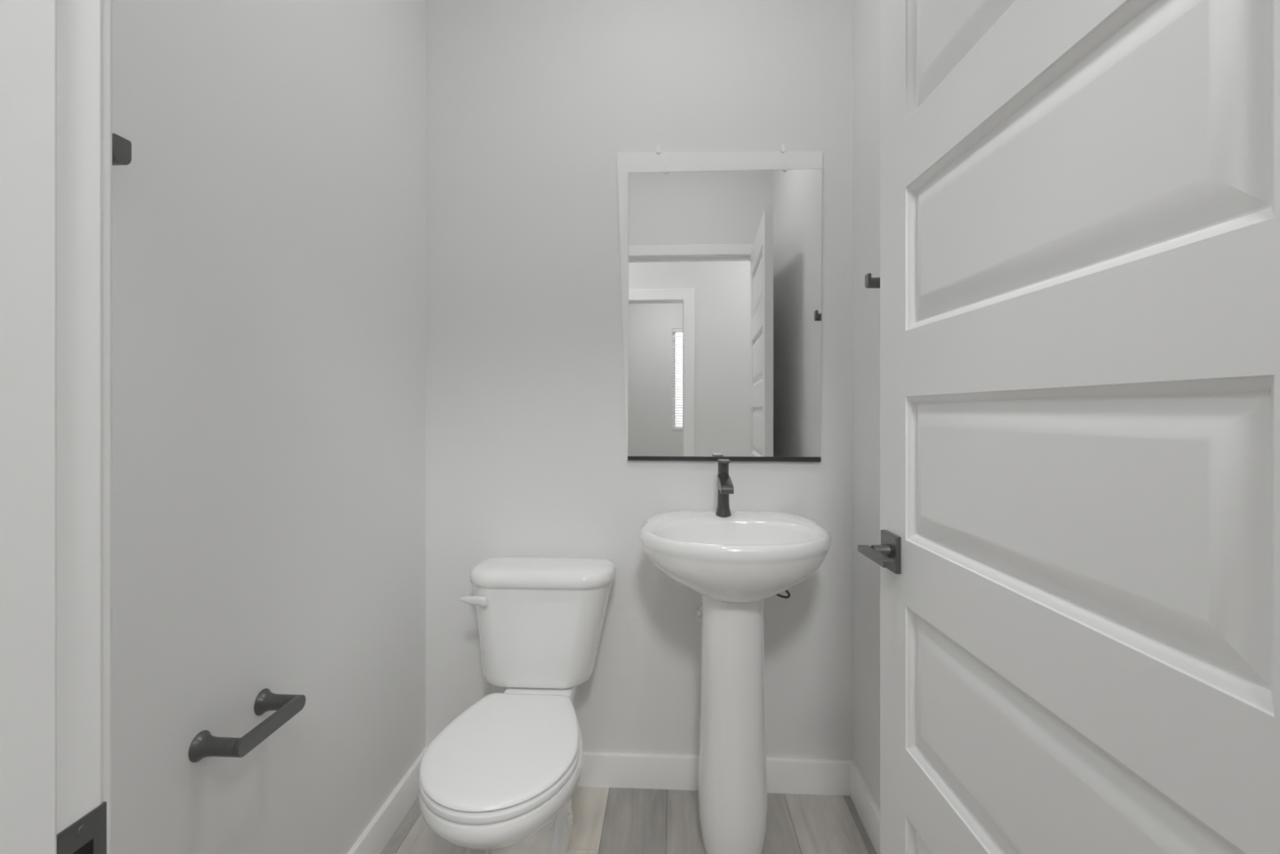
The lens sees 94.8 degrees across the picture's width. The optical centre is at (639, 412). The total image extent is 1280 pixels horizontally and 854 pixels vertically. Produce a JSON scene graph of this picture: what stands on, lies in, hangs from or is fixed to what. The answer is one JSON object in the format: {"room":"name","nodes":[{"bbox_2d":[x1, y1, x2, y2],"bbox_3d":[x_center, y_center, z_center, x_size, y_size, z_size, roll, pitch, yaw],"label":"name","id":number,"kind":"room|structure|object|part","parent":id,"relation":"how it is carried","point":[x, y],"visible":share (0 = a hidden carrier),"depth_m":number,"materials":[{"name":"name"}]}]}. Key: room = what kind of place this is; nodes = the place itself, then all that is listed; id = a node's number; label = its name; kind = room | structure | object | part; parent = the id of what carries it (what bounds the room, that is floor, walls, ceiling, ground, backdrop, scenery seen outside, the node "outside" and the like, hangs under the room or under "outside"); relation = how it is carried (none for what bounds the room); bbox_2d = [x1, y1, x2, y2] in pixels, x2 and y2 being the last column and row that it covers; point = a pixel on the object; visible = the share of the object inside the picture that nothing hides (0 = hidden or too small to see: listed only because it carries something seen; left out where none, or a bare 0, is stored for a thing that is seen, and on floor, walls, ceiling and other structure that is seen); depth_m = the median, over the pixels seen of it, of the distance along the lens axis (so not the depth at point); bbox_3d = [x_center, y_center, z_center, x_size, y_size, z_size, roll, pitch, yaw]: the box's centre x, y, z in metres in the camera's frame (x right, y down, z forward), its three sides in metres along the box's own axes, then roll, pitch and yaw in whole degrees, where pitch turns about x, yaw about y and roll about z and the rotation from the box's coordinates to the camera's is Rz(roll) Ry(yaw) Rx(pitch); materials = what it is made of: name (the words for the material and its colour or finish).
{"room":"bathroom","nodes":[
{"label":"bathroom","id":0,"kind":"room"},
{"bbox_2d":[111,0,426,853],"bbox_3d":[-0.775,-0.202,1.130,0.100,2.740,1.503,0,0,3],"label":"wall","id":1,"kind":"structure","parent":0,"point":[268,206],"depth_m":1.14,"materials":[{"name":"white paint"}]},
{"bbox_2d":[111,133,131,165],"bbox_3d":[-0.718,-0.346,0.788,0.051,0.044,0.043,0,0,3],"label":"robe hook","id":2,"kind":"object","parent":1,"relation":"attached to","point":[121,146],"visible":0.47,"depth_m":0.79,"materials":[{"name":"grey metal"}]},
{"bbox_2d":[188,688,306,762],"bbox_3d":[-0.690,0.556,1.052,0.077,0.047,0.197,0,0,3],"label":"toilet paper holder","id":3,"kind":"object","parent":1,"relation":"attached to","point":[204,744],"visible":1,"depth_m":1.01,"materials":[{"name":"grey metal"}]},
{"bbox_3d":[-0.699,0.556,0.977,0.068,0.047,0.047,0,0,3],"label":"post","id":4,"kind":"part","parent":3,"relation":"part of","materials":[{"name":"grey metal"}]},
{"bbox_3d":[-0.691,0.556,1.127,0.068,0.047,0.047,0,0,3],"label":"post","id":5,"kind":"part","parent":3,"relation":"part of","materials":[{"name":"grey metal"}]},
{"bbox_2d":[346,749,426,853],"bbox_3d":[-0.718,1.118,1.120,0.014,0.100,1.489,0,0,3],"label":"baseboard","id":6,"kind":"structure","parent":1,"relation":"attached to","point":[381,828],"depth_m":1.61,"materials":[{"name":"white paint"}]},
{"bbox_2d":[380,786,876,853],"bbox_3d":[-0.292,1.193,-0.566,4.521,0.050,5.038,0,0,3],"label":"floor","id":7,"kind":"structure","parent":0,"point":[606,820],"depth_m":1.66,"materials":[{"name":"grey wood"}]},
{"bbox_2d":[417,556,616,853],"bbox_3d":[-0.301,0.806,1.472,0.424,0.724,0.740,0,0,3],"label":"toilet","id":8,"kind":"object","parent":7,"relation":"on","point":[503,776],"visible":1,"depth_m":1.46,"materials":[{"name":"white ceramic"}]},
{"bbox_3d":[-0.466,0.530,1.655,0.074,0.031,0.034,0,0,3],"label":"flush lever","id":9,"kind":"part","parent":8,"relation":"part of","materials":[{"name":"white"}]},
{"bbox_3d":[-0.306,0.750,1.334,0.337,0.016,0.453,0,0,3],"label":"seat lid","id":10,"kind":"part","parent":8,"relation":"part of","materials":[{"name":"white plastic"}]},
{"bbox_3d":[-0.306,0.770,1.338,0.341,0.022,0.466,0,0,3],"label":"seat","id":11,"kind":"part","parent":8,"relation":"part of","materials":[{"name":"white plastic"}]},
{"bbox_3d":[-0.287,0.639,1.742,0.409,0.299,0.186,0,0,3],"label":"tank","id":12,"kind":"part","parent":8,"relation":"part of","materials":[{"name":"white ceramic"}]},
{"bbox_3d":[-0.287,0.469,1.740,0.424,0.048,0.203,0,0,3],"label":"tank lid","id":13,"kind":"part","parent":8,"relation":"part of","materials":[{"name":"white ceramic"}]},
{"bbox_2d":[639,458,831,853],"bbox_3d":[0.253,0.652,1.592,0.510,1.031,0.457,0,0,3],"label":"pedestal sink","id":14,"kind":"object","parent":7,"relation":"on","point":[736,560],"visible":1,"depth_m":1.49,"materials":[{"name":"white ceramic"}]},
{"bbox_2d":[715,458,733,517],"bbox_3d":[0.241,0.221,1.667,0.045,0.169,0.150,0,0,3],"label":"faucet","id":15,"kind":"object","parent":14,"relation":"on","point":[725,486],"depth_m":1.70,"materials":[{"name":"grey metal"}]},
{"bbox_2d":[639,510,831,603],"bbox_3d":[0.253,0.387,1.592,0.510,0.182,0.457,0,0,3],"label":"basin","id":16,"kind":"object","parent":14,"relation":"in","point":[722,556],"depth_m":1.45,"materials":[{"name":"white ceramic"}]},
{"bbox_2d":[776,590,790,598],"bbox_3d":[0.397,0.496,1.723,0.087,0.098,0.006,0,0,3],"label":"supply hose","id":17,"kind":"object","parent":14,"relation":"hanging from","point":[786,591],"visible":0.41,"depth_m":1.72,"materials":[{"name":"grey"}]},
{"bbox_2d":[426,0,853,759],"bbox_3d":[-0.012,-0.202,1.891,1.540,2.740,0.100,0,0,3],"label":"wall","id":18,"kind":"structure","parent":0,"point":[531,105],"depth_m":1.85,"materials":[{"name":"white paint"}]},
{"bbox_2d":[424,746,853,795],"bbox_3d":[-0.015,1.118,1.834,1.340,0.100,0.014,0,0,3],"label":"baseboard","id":19,"kind":"structure","parent":18,"relation":"attached to","point":[599,769],"depth_m":1.82,"materials":[{"name":"white paint"}]},
{"bbox_2d":[696,605,702,623],"bbox_3d":[0.196,0.612,1.792,0.044,0.067,0.076,0,0,3],"label":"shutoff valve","id":20,"kind":"object","parent":18,"relation":"attached to","point":[699,611],"visible":0.26,"depth_m":1.82,"materials":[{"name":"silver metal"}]},
{"bbox_3d":[0.194,0.623,1.758,0.042,0.022,0.008,0,0,3],"label":"valve handle","id":21,"kind":"part","parent":20,"relation":"part of","materials":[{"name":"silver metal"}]},
{"bbox_2d":[616,144,822,462],"bbox_3d":[0.243,-0.338,1.820,0.633,0.980,0.013,0,0,3],"label":"wall mirror","id":22,"kind":"object","parent":18,"relation":"attached to","point":[721,252],"visible":0.99,"depth_m":1.82,"materials":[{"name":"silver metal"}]},
{"bbox_2d":[853,0,879,811],"bbox_3d":[0.663,-0.202,1.052,0.100,2.740,1.503,0,0,3],"label":"wall","id":23,"kind":"structure","parent":0,"point":[866,13],"depth_m":1.69,"materials":[{"name":"white paint"}]},
{"bbox_2d":[849,762,879,853],"bbox_3d":[0.606,1.118,1.048,0.014,0.100,1.489,0,0,3],"label":"baseboard","id":24,"kind":"structure","parent":23,"relation":"attached to","point":[866,807],"depth_m":1.65,"materials":[{"name":"white paint"}]},
{"bbox_2d":[865,273,879,288],"bbox_3d":[0.613,-0.336,1.524,0.051,0.044,0.043,0,0,3],"label":"robe hook","id":25,"kind":"object","parent":23,"relation":"attached to","point":[870,282],"visible":0.69,"depth_m":1.51,"materials":[{"name":"grey metal"}]},
{"bbox_3d":[0.617,-0.335,1.524,0.044,0.043,0.043,0,0,3],"label":"post","id":26,"kind":"part","parent":25,"relation":"part of","materials":[{"name":"grey metal"}]},
{"bbox_3d":[-0.234,-0.202,0.300,4.300,2.740,0.095,0,0,3],"label":"wall","id":27,"kind":"structure","parent":0,"visible":0},
{"bbox_2d":[0,0,111,853],"bbox_3d":[0.082,0.113,0.289,0.941,2.110,0.106,0,0,3],"label":"door frame","id":28,"kind":"structure","parent":27,"relation":"attached to","point":[51,51],"depth_m":0.31,"materials":[{"name":"white paint"}]},
{"bbox_3d":[-0.321,0.263,0.338,0.002,0.059,0.028,0,0,3],"label":"strike plate","id":29,"kind":"part","parent":28,"relation":"part of","materials":[{"name":"grey metal"}]},
{"bbox_2d":[857,0,1279,853],"bbox_3d":[0.472,0.143,0.714,0.145,2.030,0.813,0,0,0],"label":"door","id":30,"kind":"structure","parent":27,"relation":"in","point":[1077,553],"depth_m":0.61,"materials":[{"name":"white paint"}]},
{"bbox_3d":[0.410,0.250,1.024,0.019,0.012,0.115,0,0,0],"label":"lever","id":31,"kind":"part","parent":30,"relation":"part of","materials":[{"name":"grey metal"}]},
{"bbox_3d":[0.451,0.250,1.058,0.010,0.065,0.065,0,0,0],"label":"handle","id":32,"kind":"part","parent":30,"relation":"part of","materials":[{"name":"grey metal"}]}
]}

